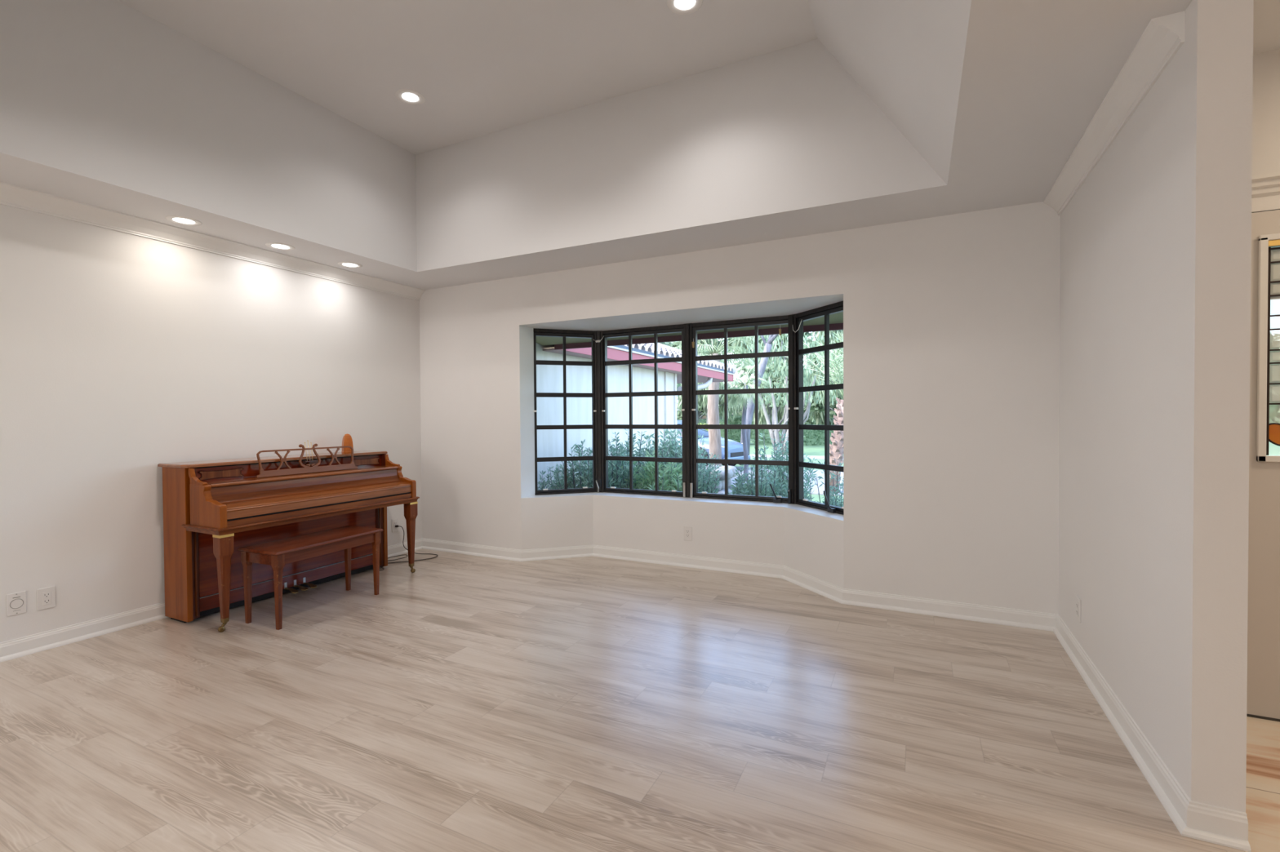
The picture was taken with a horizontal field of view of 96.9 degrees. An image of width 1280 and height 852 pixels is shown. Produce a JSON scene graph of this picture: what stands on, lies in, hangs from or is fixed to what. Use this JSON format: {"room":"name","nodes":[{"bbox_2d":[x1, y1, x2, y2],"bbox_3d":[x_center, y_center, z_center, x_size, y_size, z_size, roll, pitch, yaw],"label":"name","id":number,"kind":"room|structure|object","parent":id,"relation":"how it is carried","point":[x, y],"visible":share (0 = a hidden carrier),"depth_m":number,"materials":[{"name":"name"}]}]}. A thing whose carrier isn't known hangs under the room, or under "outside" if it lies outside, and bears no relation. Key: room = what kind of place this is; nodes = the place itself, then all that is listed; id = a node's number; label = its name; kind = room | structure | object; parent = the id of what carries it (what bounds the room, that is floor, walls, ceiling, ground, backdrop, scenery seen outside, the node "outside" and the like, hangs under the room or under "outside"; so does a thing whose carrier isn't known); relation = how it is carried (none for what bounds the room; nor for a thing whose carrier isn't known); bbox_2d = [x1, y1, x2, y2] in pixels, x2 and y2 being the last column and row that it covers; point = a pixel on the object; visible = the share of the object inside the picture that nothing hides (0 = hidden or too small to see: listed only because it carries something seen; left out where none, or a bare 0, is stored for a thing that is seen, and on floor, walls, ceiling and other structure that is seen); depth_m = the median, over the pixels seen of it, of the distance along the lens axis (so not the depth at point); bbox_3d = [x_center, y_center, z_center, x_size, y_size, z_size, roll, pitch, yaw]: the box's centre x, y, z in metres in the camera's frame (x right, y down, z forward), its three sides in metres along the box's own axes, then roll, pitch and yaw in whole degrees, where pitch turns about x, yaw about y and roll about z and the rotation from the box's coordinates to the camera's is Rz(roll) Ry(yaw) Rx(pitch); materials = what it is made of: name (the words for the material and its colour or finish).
{"room":"music room","nodes":[
{"label":"music room","id":0,"kind":"room"},
{"bbox_2d":[0,204,422,642],"bbox_3d":[-3.865,-0.623,1.901,0.150,3.700,8.200,0,1,26],"label":"wall","id":1,"kind":"structure","parent":0,"point":[123,355],"depth_m":3.43,"materials":[{"name":"paint"}]},
{"bbox_2d":[6,591,26,617],"bbox_3d":[-3.260,0.929,2.963,0.007,0.115,0.072,0,1,26],"label":"wall outlet","id":2,"kind":"object","parent":1,"relation":"attached to","point":[16,602],"visible":1,"depth_m":2.96,"materials":[{"name":"white plastic"}]},
{"bbox_2d":[36,586,55,610],"bbox_3d":[-3.209,0.931,3.064,0.009,0.115,0.072,0,1,26],"label":"wall outlet","id":3,"kind":"object","parent":1,"relation":"attached to","point":[46,597],"visible":1,"depth_m":3.06,"materials":[{"name":"white plastic"}]},
{"bbox_2d":[42,591,51,605],"bbox_3d":[-3.207,0.931,3.063,0.002,0.068,0.034,0,1,26],"label":"receptacle","id":4,"kind":"object","parent":3,"relation":"attached to","point":[46,595],"depth_m":3.06,"materials":[{"name":"white plastic"}]},
{"bbox_2d":[0,537,422,662],"bbox_3d":[-3.816,1.181,1.799,0.030,0.094,8.000,0,1,26],"label":"baseboard","id":5,"kind":"structure","parent":1,"relation":"attached to","point":[13,649],"depth_m":3.20,"materials":[{"name":"paint"}]},
{"bbox_2d":[0,182,425,300],"bbox_3d":[-3.811,-1.166,1.752,0.078,0.092,7.998,0,1,26],"label":"crown molding","id":6,"kind":"structure","parent":1,"relation":"attached to","point":[11,195],"depth_m":3.59,"materials":[{"name":"paint"}]},
{"bbox_2d":[391,518,398,532],"bbox_3d":[-2.208,0.896,5.113,0.009,0.115,0.072,0,1,26],"label":"wall outlet","id":7,"kind":"object","parent":1,"relation":"attached to","point":[394,522],"visible":1,"depth_m":5.10,"materials":[{"name":"white plastic"}]},
{"bbox_2d":[0,0,1191,289],"bbox_3d":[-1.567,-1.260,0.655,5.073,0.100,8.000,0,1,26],"label":"ceiling","id":8,"kind":"structure","parent":0,"point":[1020,82],"depth_m":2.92,"materials":[{"name":"paint"}]},
{"bbox_2d":[164,215,202,226],"bbox_3d":[-2.763,-1.244,3.432,0.176,0.009,0.176,0,1,26],"label":"recessed light","id":9,"kind":"object","parent":8,"relation":"in","point":[179,220],"visible":1,"depth_m":3.42,"materials":[{"name":"paint"}]},
{"bbox_2d":[265,242,295,250],"bbox_3d":[-2.508,-1.254,3.953,0.176,0.009,0.176,0,1,26],"label":"recessed light","id":10,"kind":"object","parent":8,"relation":"in","point":[277,246],"visible":1,"depth_m":3.94,"materials":[{"name":"paint"}]},
{"bbox_2d":[337,262,362,268],"bbox_3d":[-2.271,-1.263,4.438,0.176,0.009,0.176,0,1,26],"label":"recessed light","id":11,"kind":"object","parent":8,"relation":"in","point":[348,264],"visible":1,"depth_m":4.43,"materials":[{"name":"paint"}]},
{"bbox_2d":[395,88,425,105],"bbox_3d":[-1.547,-2.215,3.816,0.190,0.009,0.190,0,1,26],"label":"recessed light","id":12,"kind":"object","parent":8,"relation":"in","point":[409,96],"visible":1,"depth_m":3.81,"materials":[{"name":"paint"}]},
{"bbox_2d":[666,0,702,14],"bbox_3d":[0.234,-2.214,2.957,0.190,0.009,0.190,0,1,26],"label":"recessed light","id":13,"kind":"object","parent":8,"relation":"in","point":[681,6],"visible":1,"depth_m":2.98,"materials":[{"name":"paint"}]},
{"bbox_2d":[0,549,1279,851],"bbox_3d":[-0.098,1.286,0.273,8.350,0.120,8.920,0,1,26],"label":"floor","id":14,"kind":"structure","parent":0,"point":[468,704],"depth_m":2.23,"materials":[{"name":"beige wood"}]},
{"bbox_2d":[157,440,419,632],"bbox_3d":[-2.374,0.643,4.033,0.634,1.083,1.470,0,1,26],"label":"piano","id":15,"kind":"object","parent":14,"relation":"on","point":[212,509],"visible":0.98,"depth_m":3.71,"materials":[{"name":"brown wood"}]},
{"bbox_2d":[341,433,353,453],"bbox_3d":[-2.320,0.137,4.494,0.074,0.151,0.074,-1,1,-40],"label":"metronome","id":16,"kind":"object","parent":15,"relation":"on","point":[347,440],"visible":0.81,"depth_m":4.47,"materials":[{"name":"brown wood"}]},
{"bbox_2d":[237,525,383,630],"bbox_3d":[-2.111,0.957,3.700,0.348,0.460,0.772,0,1,23],"label":"piano bench","id":17,"kind":"object","parent":14,"relation":"on","point":[276,553],"visible":1,"depth_m":3.51,"materials":[{"name":"brown wood"}]},
{"bbox_2d":[387,524,438,563],"bbox_3d":[-2.047,1.031,4.975,0.491,0.271,0.319,0,1,-4],"label":"power cord","id":18,"kind":"object","parent":14,"relation":"on","point":[396,526],"visible":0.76,"depth_m":4.99,"materials":[{"name":"brown rubber"}]},
{"bbox_2d":[520,497,844,588],"bbox_3d":[0.312,0.897,4.619,2.770,0.520,0.700,0,1,26],"label":"wall","id":19,"kind":"structure","parent":0,"point":[812,546],"depth_m":4.63,"materials":[{"name":"paint"}]},
{"bbox_2d":[520,492,843,524],"bbox_3d":[0.310,0.626,4.615,2.770,0.020,0.700,0,1,26],"label":"window sill","id":20,"kind":"structure","parent":19,"relation":"on","point":[815,513],"depth_m":4.65,"materials":[{"name":"paint"}]},
{"bbox_2d":[594,330,604,492],"bbox_3d":[-0.373,-0.132,5.249,0.076,1.486,0.090,0,1,4],"label":"window post","id":21,"kind":"object","parent":20,"relation":"on","point":[598,347],"visible":0.94,"depth_m":5.21,"materials":[{"name":"black metal"}]},
{"bbox_2d":[595,479,600,493],"bbox_3d":[-0.385,0.551,5.213,0.049,0.121,0.029,0,1,26],"label":"lock","id":22,"kind":"object","parent":21,"relation":"attached to","point":[597,481],"visible":1,"depth_m":5.21,"materials":[{"name":"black metal"}]},
{"bbox_2d":[684,323,693,497],"bbox_3d":[0.427,-0.131,4.872,0.072,1.486,0.090,0,1,26],"label":"window post","id":23,"kind":"object","parent":20,"relation":"on","point":[688,358],"visible":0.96,"depth_m":4.83,"materials":[{"name":"black metal"}]},
{"bbox_2d":[683,482,685,497],"bbox_3d":[0.379,0.548,4.855,0.020,0.125,0.020,0,1,26],"label":"lever","id":24,"kind":"object","parent":23,"relation":"attached to","point":[684,483],"visible":1,"depth_m":4.85,"materials":[{"name":"silver metal"}]},
{"bbox_2d":[689,483,693,497],"bbox_3d":[0.438,0.548,4.827,0.020,0.125,0.020,0,1,26],"label":"lever","id":25,"kind":"object","parent":23,"relation":"attached to","point":[691,484],"visible":1,"depth_m":4.82,"materials":[{"name":"silver metal"}]},
{"bbox_2d":[787,314,796,504],"bbox_3d":[1.219,-0.131,4.473,0.090,1.486,0.068,-1,1,-42],"label":"window post","id":26,"kind":"object","parent":20,"relation":"on","point":[792,320],"visible":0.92,"depth_m":4.44,"materials":[{"name":"black metal"}]},
{"bbox_2d":[787,488,791,503],"bbox_3d":[1.173,0.554,4.453,0.020,0.115,0.020,-1,1,-42],"label":"lever","id":27,"kind":"object","parent":26,"relation":"attached to","point":[788,490],"visible":1,"depth_m":4.45,"materials":[{"name":"black metal"}]},
{"bbox_2d":[422,537,1057,631],"bbox_3d":[0.239,1.112,4.486,4.956,0.094,0.450,0,1,26],"label":"baseboard","id":28,"kind":"structure","parent":19,"relation":"attached to","point":[947,609],"depth_m":4.23,"materials":[{"name":"paint"}]},
{"bbox_2d":[419,201,1060,614],"bbox_3d":[0.302,-0.143,4.615,4.956,2.600,0.720,0,1,26],"label":"wall","id":29,"kind":"structure","parent":0,"point":[951,322],"depth_m":3.60,"materials":[{"name":"paint"}]},
{"bbox_2d":[533,328,595,495],"bbox_3d":[-0.683,-0.132,5.163,0.647,1.494,0.080,-1,1,-19],"label":"window","id":30,"kind":"structure","parent":29,"relation":"in","point":[537,332],"depth_m":5.15,"materials":[{"name":"black metal"}]},
{"bbox_2d":[601,324,684,497],"bbox_3d":[0.030,-0.136,5.071,0.888,1.494,0.080,0,1,26],"label":"window","id":31,"kind":"structure","parent":29,"relation":"in","point":[654,331],"depth_m":5.06,"materials":[{"name":"black metal"}]},
{"bbox_2d":[684,526,692,541],"bbox_3d":[0.393,0.882,4.652,0.072,0.115,0.009,0,1,26],"label":"wall outlet","id":32,"kind":"object","parent":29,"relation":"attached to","point":[687,530],"visible":1,"depth_m":4.65,"materials":[{"name":"white plastic"}]},
{"bbox_2d":[685,528,689,537],"bbox_3d":[0.391,0.882,4.649,0.034,0.068,0.002,0,1,26],"label":"receptacle","id":33,"kind":"object","parent":32,"relation":"attached to","point":[687,531],"depth_m":4.65,"materials":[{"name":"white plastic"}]},
{"bbox_2d":[691,315,789,503],"bbox_3d":[0.827,-0.135,4.662,0.906,1.494,0.116,0,1,26],"label":"window","id":34,"kind":"structure","parent":29,"relation":"in","point":[778,320],"depth_m":4.70,"materials":[{"name":"black metal"}]},
{"bbox_2d":[794,301,843,515],"bbox_3d":[1.342,-0.130,4.144,0.116,1.494,0.712,-1,1,-21],"label":"window","id":35,"kind":"structure","parent":29,"relation":"in","point":[825,311],"depth_m":4.20,"materials":[{"name":"black metal"}]},
{"bbox_2d":[536,245,1279,350],"bbox_3d":[1.193,-1.604,-1.358,12.200,1.590,12.820,0,1,26],"label":"roof eave","id":36,"kind":"object","parent":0,"point":[836,320],"visible":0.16,"depth_m":5.95,"materials":[{"name":"red"}]},
{"bbox_2d":[1058,0,1253,812],"bbox_3d":[2.086,-0.163,2.487,0.118,2.680,1.936,0,1,26],"label":"wall","id":37,"kind":"structure","parent":0,"point":[1155,260],"depth_m":1.78,"materials":[{"name":"paint"}]},
{"bbox_2d":[1075,595,1080,622],"bbox_3d":[2.174,0.909,2.813,0.009,0.115,0.072,0,1,26],"label":"wall outlet","id":38,"kind":"object","parent":37,"relation":"attached to","point":[1077,599],"visible":1,"depth_m":2.80,"materials":[{"name":"white plastic"}]},
{"bbox_2d":[1075,601,1078,617],"bbox_3d":[2.171,0.909,2.814,0.002,0.068,0.034,0,1,26],"label":"receptacle","id":39,"kind":"object","parent":38,"relation":"attached to","point":[1077,602],"depth_m":2.81,"materials":[{"name":"white plastic"}]},
{"bbox_2d":[1043,10,1185,215],"bbox_3d":[1.965,-1.216,2.462,0.078,0.092,1.649,0,1,26],"label":"crown molding","id":40,"kind":"structure","parent":37,"relation":"attached to","point":[1163,37],"depth_m":2.10,"materials":[{"name":"paint"}]},
{"bbox_2d":[1053,614,1251,851],"bbox_3d":[2.031,1.132,2.410,0.148,0.094,1.766,0,1,26],"label":"baseboard","id":41,"kind":"structure","parent":37,"relation":"attached to","point":[1228,828],"depth_m":1.84,"materials":[{"name":"paint"}]},
{"bbox_2d":[1251,48,1279,213],"bbox_3d":[3.575,-0.199,1.840,3.127,2.750,0.190,0,1,26],"label":"wall","id":42,"kind":"structure","parent":0,"point":[1266,65],"depth_m":2.25,"materials":[{"name":"paint"}]},
{"bbox_2d":[1246,209,1279,721],"bbox_3d":[2.848,0.162,2.111,0.980,2.030,0.064,0,1,26],"label":"door","id":43,"kind":"structure","parent":42,"relation":"in","point":[1263,700],"depth_m":2.26,"materials":[{"name":"paint"}]},
{"bbox_2d":[1251,171,1279,198],"bbox_3d":[3.450,-0.949,1.754,2.977,0.075,0.050,0,1,26],"label":"crown molding","id":44,"kind":"structure","parent":42,"relation":"attached to","point":[1264,184],"depth_m":2.23,"materials":[{"name":"paint"}]},
{"bbox_2d":[1253,0,1279,54],"bbox_3d":[1.931,-1.413,-1.392,3.244,0.220,7.400,0,1,26],"label":"ceiling","id":45,"kind":"structure","parent":0,"point":[1266,14],"depth_m":2.09,"materials":[{"name":"paint"}]},
{"label":"outside","id":46,"kind":"structure","parent":0,"visible":0},
{"bbox_3d":[1.795,1.454,5.741,6.350,0.050,2.400,0,1,26],"label":"bed","id":47,"kind":"object","parent":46,"visible":0},
{"bbox_2d":[537,464,575,489],"bbox_3d":[-0.955,0.941,6.561,0.532,0.992,0.500,0,1,26],"label":"shrub","id":48,"kind":"object","parent":47,"relation":"on","point":[549,475],"visible":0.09,"depth_m":6.51,"materials":[{"name":"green plant"}]},
{"bbox_2d":[550,439,592,488],"bbox_3d":[-0.665,0.802,6.368,0.640,1.272,0.682,0,1,1],"label":"shrub","id":49,"kind":"object","parent":47,"relation":"on","point":[584,481],"visible":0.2,"depth_m":6.30,"materials":[{"name":"green plant"}]},
{"bbox_2d":[577,447,622,488],"bbox_3d":[-0.516,0.829,7.043,0.641,1.196,0.602,-1,1,-37],"label":"shrub","id":50,"kind":"object","parent":47,"relation":"on","point":[591,447],"visible":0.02,"depth_m":7.03,"materials":[{"name":"green plant"}]},
{"bbox_2d":[586,438,650,488],"bbox_3d":[-0.209,0.788,6.276,0.653,1.298,0.695,0,1,44],"label":"shrub","id":51,"kind":"object","parent":47,"relation":"on","point":[614,480],"visible":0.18,"depth_m":6.16,"materials":[{"name":"green plant"}]},
{"bbox_2d":[608,428,660,485],"bbox_3d":[-0.109,0.724,7.102,0.750,1.399,0.704,0,1,17],"label":"shrub","id":52,"kind":"object","parent":47,"relation":"on","point":[641,442],"visible":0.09,"depth_m":7.10,"materials":[{"name":"green plant"}]},
{"bbox_2d":[617,449,682,490],"bbox_3d":[0.147,0.833,6.364,0.759,1.203,0.780,0,1,26],"label":"shrub","id":53,"kind":"object","parent":47,"relation":"on","point":[651,473],"visible":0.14,"depth_m":6.15,"materials":[{"name":"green plant"}]},
{"bbox_2d":[637,429,681,487],"bbox_3d":[0.320,0.708,7.096,0.717,1.425,0.763,0,1,-2],"label":"shrub","id":54,"kind":"object","parent":47,"relation":"on","point":[664,446],"visible":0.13,"depth_m":6.93,"materials":[{"name":"green plant"}]},
{"bbox_2d":[637,462,701,491],"bbox_3d":[0.279,0.892,6.058,0.668,1.091,0.684,-1,1,-41],"label":"shrub","id":55,"kind":"object","parent":47,"relation":"on","point":[669,485],"visible":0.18,"depth_m":6.04,"materials":[{"name":"green plant"}]},
{"bbox_2d":[657,429,714,492],"bbox_3d":[0.510,0.709,6.973,0.717,1.425,0.763,-1,1,-21],"label":"shrub","id":56,"kind":"object","parent":47,"relation":"on","point":[674,442],"visible":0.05,"depth_m":6.88,"materials":[{"name":"green plant"}]},
{"bbox_2d":[666,442,722,493],"bbox_3d":[0.586,0.806,6.411,0.668,1.247,0.628,-1,1,-14],"label":"shrub","id":57,"kind":"object","parent":47,"relation":"on","point":[709,480],"visible":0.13,"depth_m":6.30,"materials":[{"name":"green plant"}]},
{"bbox_2d":[716,478,768,496],"bbox_3d":[1.055,0.968,5.806,0.590,0.935,0.607,-1,1,-43],"label":"shrub","id":58,"kind":"object","parent":47,"relation":"on","point":[732,486],"visible":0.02,"depth_m":5.76,"materials":[{"name":"green plant"}]},
{"bbox_2d":[728,457,786,497],"bbox_3d":[1.121,0.878,5.548,0.564,1.120,0.600,-1,1,-33],"label":"shrub","id":59,"kind":"object","parent":47,"relation":"on","point":[750,489],"visible":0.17,"depth_m":5.51,"materials":[{"name":"green plant"}]},
{"bbox_2d":[750,433,804,481],"bbox_3d":[1.611,0.742,6.732,0.519,1.352,0.706,-1,1,-11],"label":"shrub","id":60,"kind":"object","parent":47,"relation":"on","point":[760,433],"visible":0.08,"depth_m":6.64,"materials":[{"name":"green plant"}]},
{"bbox_2d":[752,432,817,498],"bbox_3d":[1.603,0.751,6.176,0.722,1.348,0.679,-1,1,-17],"label":"shrub","id":61,"kind":"object","parent":47,"relation":"on","point":[781,468],"visible":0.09,"depth_m":6.10,"materials":[{"name":"green plant"}]},
{"bbox_2d":[768,471,813,500],"bbox_3d":[1.430,0.942,5.427,0.500,0.992,0.532,0,1,10],"label":"shrub","id":62,"kind":"object","parent":47,"relation":"on","point":[785,493],"visible":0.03,"depth_m":5.42,"materials":[{"name":"green plant"}]},
{"bbox_2d":[803,462,843,505],"bbox_3d":[1.695,0.877,5.203,0.588,1.126,0.432,0,1,-1],"label":"shrub","id":63,"kind":"object","parent":47,"relation":"on","point":[840,464],"visible":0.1,"depth_m":5.24,"materials":[{"name":"green plant"}]},
{"bbox_2d":[810,460,843,503],"bbox_3d":[1.978,0.827,5.361,0.635,1.217,0.467,0,1,41],"label":"shrub","id":64,"kind":"object","parent":47,"relation":"on","point":[832,477],"visible":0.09,"depth_m":5.39,"materials":[{"name":"green plant"}]},
{"bbox_2d":[822,482,843,506],"bbox_3d":[1.742,0.973,4.928,0.474,0.941,0.504,-1,1,-10],"label":"shrub","id":65,"kind":"object","parent":47,"relation":"on","point":[835,499],"visible":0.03,"depth_m":4.94,"materials":[{"name":"green plant"}]},
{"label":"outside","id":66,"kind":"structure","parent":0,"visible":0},
{"bbox_2d":[730,466,843,496],"bbox_3d":[0.426,1.319,16.204,23.537,0.020,5.180,0,1,31],"label":"driveway","id":67,"kind":"structure","parent":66,"point":[815,488],"depth_m":13.62,"materials":[{"name":"grey concrete"}]},
{"bbox_2d":[676,420,750,466],"bbox_3d":[1.177,0.562,17.991,4.520,1.490,1.850,0,1,40],"label":"parked car","id":68,"kind":"object","parent":67,"relation":"on","point":[735,451],"visible":0.23,"depth_m":16.59,"materials":[{"name":"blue metal"}]},
{"bbox_2d":[730,451,743,457],"bbox_3d":[2.838,0.827,16.600,0.115,0.120,0.840,0,1,40],"label":"grille","id":69,"kind":"object","parent":68,"relation":"attached to","point":[733,454],"depth_m":16.50,"materials":[{"name":"grey metal"}]},
{"bbox_2d":[669,336,761,466],"bbox_3d":[1.978,-0.820,15.604,2.930,4.319,2.777,-1,1,-10],"label":"fan palm","id":70,"kind":"object","parent":67,"relation":"on","point":[714,435],"visible":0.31,"depth_m":15.43,"materials":[{"name":"green plant"}]},
{"bbox_2d":[719,364,771,480],"bbox_3d":[2.577,-0.087,13.811,1.387,2.887,1.329,0,1,17],"label":"fan palm","id":71,"kind":"object","parent":67,"relation":"on","point":[745,397],"visible":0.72,"depth_m":13.78,"materials":[{"name":"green plant"}]},
{"bbox_2d":[784,331,843,493],"bbox_3d":[4.241,-0.305,11.291,2.746,3.390,3.021,0,1,26],"label":"palm","id":72,"kind":"object","parent":67,"relation":"on","point":[836,450],"visible":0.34,"depth_m":11.39,"materials":[{"name":"green plant"}]},
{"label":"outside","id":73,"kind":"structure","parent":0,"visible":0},
{"bbox_2d":[721,439,843,504],"bbox_3d":[24.451,0.602,59.663,180.000,0.200,119.200,0,1,26],"label":"lawn","id":74,"kind":"structure","parent":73,"point":[812,451],"depth_m":24.35,"materials":[{"name":"green plant"}]},
{"bbox_2d":[536,342,736,489],"bbox_3d":[-2.995,-0.591,10.946,7.469,4.048,8.814,0,1,26],"label":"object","id":75,"kind":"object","parent":74,"relation":"on","point":[549,378],"visible":0.12,"depth_m":8.44,"materials":[{"name":"beige paint"}]},
{"bbox_2d":[659,342,677,385],"bbox_3d":[0.390,-2.951,32.298,3.975,8.107,3.532,0,1,26],"label":"tree","id":76,"kind":"object","parent":74,"relation":"on","point":[668,344],"visible":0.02,"depth_m":31.87,"materials":[{"name":"green plant"}]},
{"bbox_2d":[670,337,724,423],"bbox_3d":[4.093,-4.190,37.813,4.901,10.366,4.939,0,1,26],"label":"tree","id":77,"kind":"object","parent":74,"relation":"on","point":[679,411],"visible":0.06,"depth_m":37.69,"materials":[{"name":"green plant"}]},
{"bbox_2d":[676,397,731,419],"bbox_3d":[4.286,-5.364,45.654,5.884,12.489,4.714,-1,1,-38],"label":"tree","id":78,"kind":"object","parent":74,"relation":"on","point":[680,400],"visible":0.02,"depth_m":46.27,"materials":[{"name":"green plant"}]},
{"bbox_2d":[676,395,737,421],"bbox_3d":[4.013,-1.292,56.900,17.700,3.953,10.050,0,1,26],"label":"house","id":79,"kind":"structure","parent":74,"relation":"on","point":[704,416],"depth_m":51.27,"materials":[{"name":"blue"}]},
{"bbox_2d":[677,338,739,424],"bbox_3d":[3.639,-2.541,30.511,3.575,7.274,3.754,0,1,26],"label":"tree","id":80,"kind":"object","parent":74,"relation":"on","point":[704,398],"visible":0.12,"depth_m":29.95,"materials":[{"name":"green plant"}]},
{"bbox_2d":[702,465,737,494],"bbox_3d":[0.907,1.002,7.781,0.763,0.911,0.690,0,1,26],"label":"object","id":81,"kind":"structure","parent":74,"relation":"on","point":[731,470],"depth_m":7.57,"materials":[{"name":"grey"}]},
{"bbox_2d":[698,418,762,439],"bbox_3d":[3.015,0.201,42.753,12.557,1.542,1.070,0,1,26],"label":"clipped hedge","id":82,"kind":"object","parent":74,"relation":"on","point":[702,421],"visible":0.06,"depth_m":40.92,"materials":[{"name":"green plant"}]},
{"bbox_2d":[723,415,742,443],"bbox_3d":[5.645,0.223,32.571,1.422,1.706,1.284,0,1,26],"label":"clipped hedge","id":83,"kind":"object","parent":74,"relation":"on","point":[733,434],"visible":0.48,"depth_m":32.12,"materials":[{"name":"green plant"}]},
{"bbox_2d":[676,360,834,425],"bbox_3d":[15.715,-3.499,60.654,95.774,9.553,4.424,0,1,26],"label":"tree belt","id":84,"kind":"object","parent":74,"relation":"on","point":[807,422],"visible":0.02,"depth_m":58.93,"materials":[{"name":"green plant"}]},
{"bbox_2d":[727,334,784,424],"bbox_3d":[9.478,-5.410,43.441,6.229,12.537,5.939,-1,1,-39],"label":"tree","id":85,"kind":"object","parent":74,"relation":"on","point":[730,344],"visible":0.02,"depth_m":43.01,"materials":[{"name":"green plant"}]},
{"bbox_2d":[738,334,777,465],"bbox_3d":[4.480,-2.035,17.952,3.675,6.639,1.968,0,1,26],"label":"leaning tree","id":86,"kind":"object","parent":74,"relation":"on","point":[763,362],"visible":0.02,"depth_m":18.20,"materials":[{"name":"grey plant"}]},
{"bbox_2d":[731,336,788,424],"bbox_3d":[8.081,-3.931,36.122,4.500,9.811,4.122,0,1,26],"label":"tree","id":87,"kind":"object","parent":74,"relation":"on","point":[762,419],"visible":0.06,"depth_m":35.65,"materials":[{"name":"green plant"}]},
{"bbox_2d":[705,331,843,455],"bbox_3d":[5.532,-1.291,23.244,8.511,5.037,5.433,0,1,26],"label":"tree","id":88,"kind":"object","parent":74,"relation":"on","point":[785,398],"visible":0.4,"depth_m":22.90,"materials":[{"name":"green plant"}]},
{"bbox_2d":[733,331,815,435],"bbox_3d":[7.032,-2.935,28.767,3.568,8.077,3.436,-1,1,-30],"label":"tree","id":89,"kind":"object","parent":74,"relation":"on","point":[809,335],"visible":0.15,"depth_m":28.12,"materials":[{"name":"green plant"}]},
{"bbox_2d":[751,429,833,445],"bbox_3d":[11.046,0.507,29.934,10.206,1.165,1.280,0,1,26],"label":"clipped hedge","id":90,"kind":"object","parent":74,"relation":"on","point":[812,437],"visible":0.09,"depth_m":30.39,"materials":[{"name":"green plant"}]},
{"bbox_2d":[805,353,838,425],"bbox_3d":[14.551,-5.182,40.866,5.349,12.776,5.885,0,1,26],"label":"tree","id":91,"kind":"object","parent":74,"relation":"on","point":[819,417],"visible":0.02,"depth_m":40.79,"materials":[{"name":"green plant"}]},
{"bbox_2d":[804,329,843,418],"bbox_3d":[12.274,-3.527,33.752,5.263,9.021,4.666,0,1,26],"label":"tree","id":92,"kind":"object","parent":74,"relation":"on","point":[814,407],"visible":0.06,"depth_m":34.35,"materials":[{"name":"green plant"}]},
{"bbox_2d":[810,329,843,415],"bbox_3d":[10.188,-2.761,27.357,3.674,7.722,3.569,0,1,26],"label":"tree","id":93,"kind":"object","parent":74,"relation":"on","point":[822,393],"visible":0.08,"depth_m":27.16,"materials":[{"name":"green plant"}]},
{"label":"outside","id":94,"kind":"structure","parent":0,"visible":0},
{"bbox_2d":[749,454,824,459],"bbox_3d":[-3.041,1.186,26.190,100.000,0.030,1.300,0,1,26],"label":"sidewalk","id":95,"kind":"structure","parent":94,"point":[767,455],"depth_m":21.71,"materials":[{"name":"grey concrete"}]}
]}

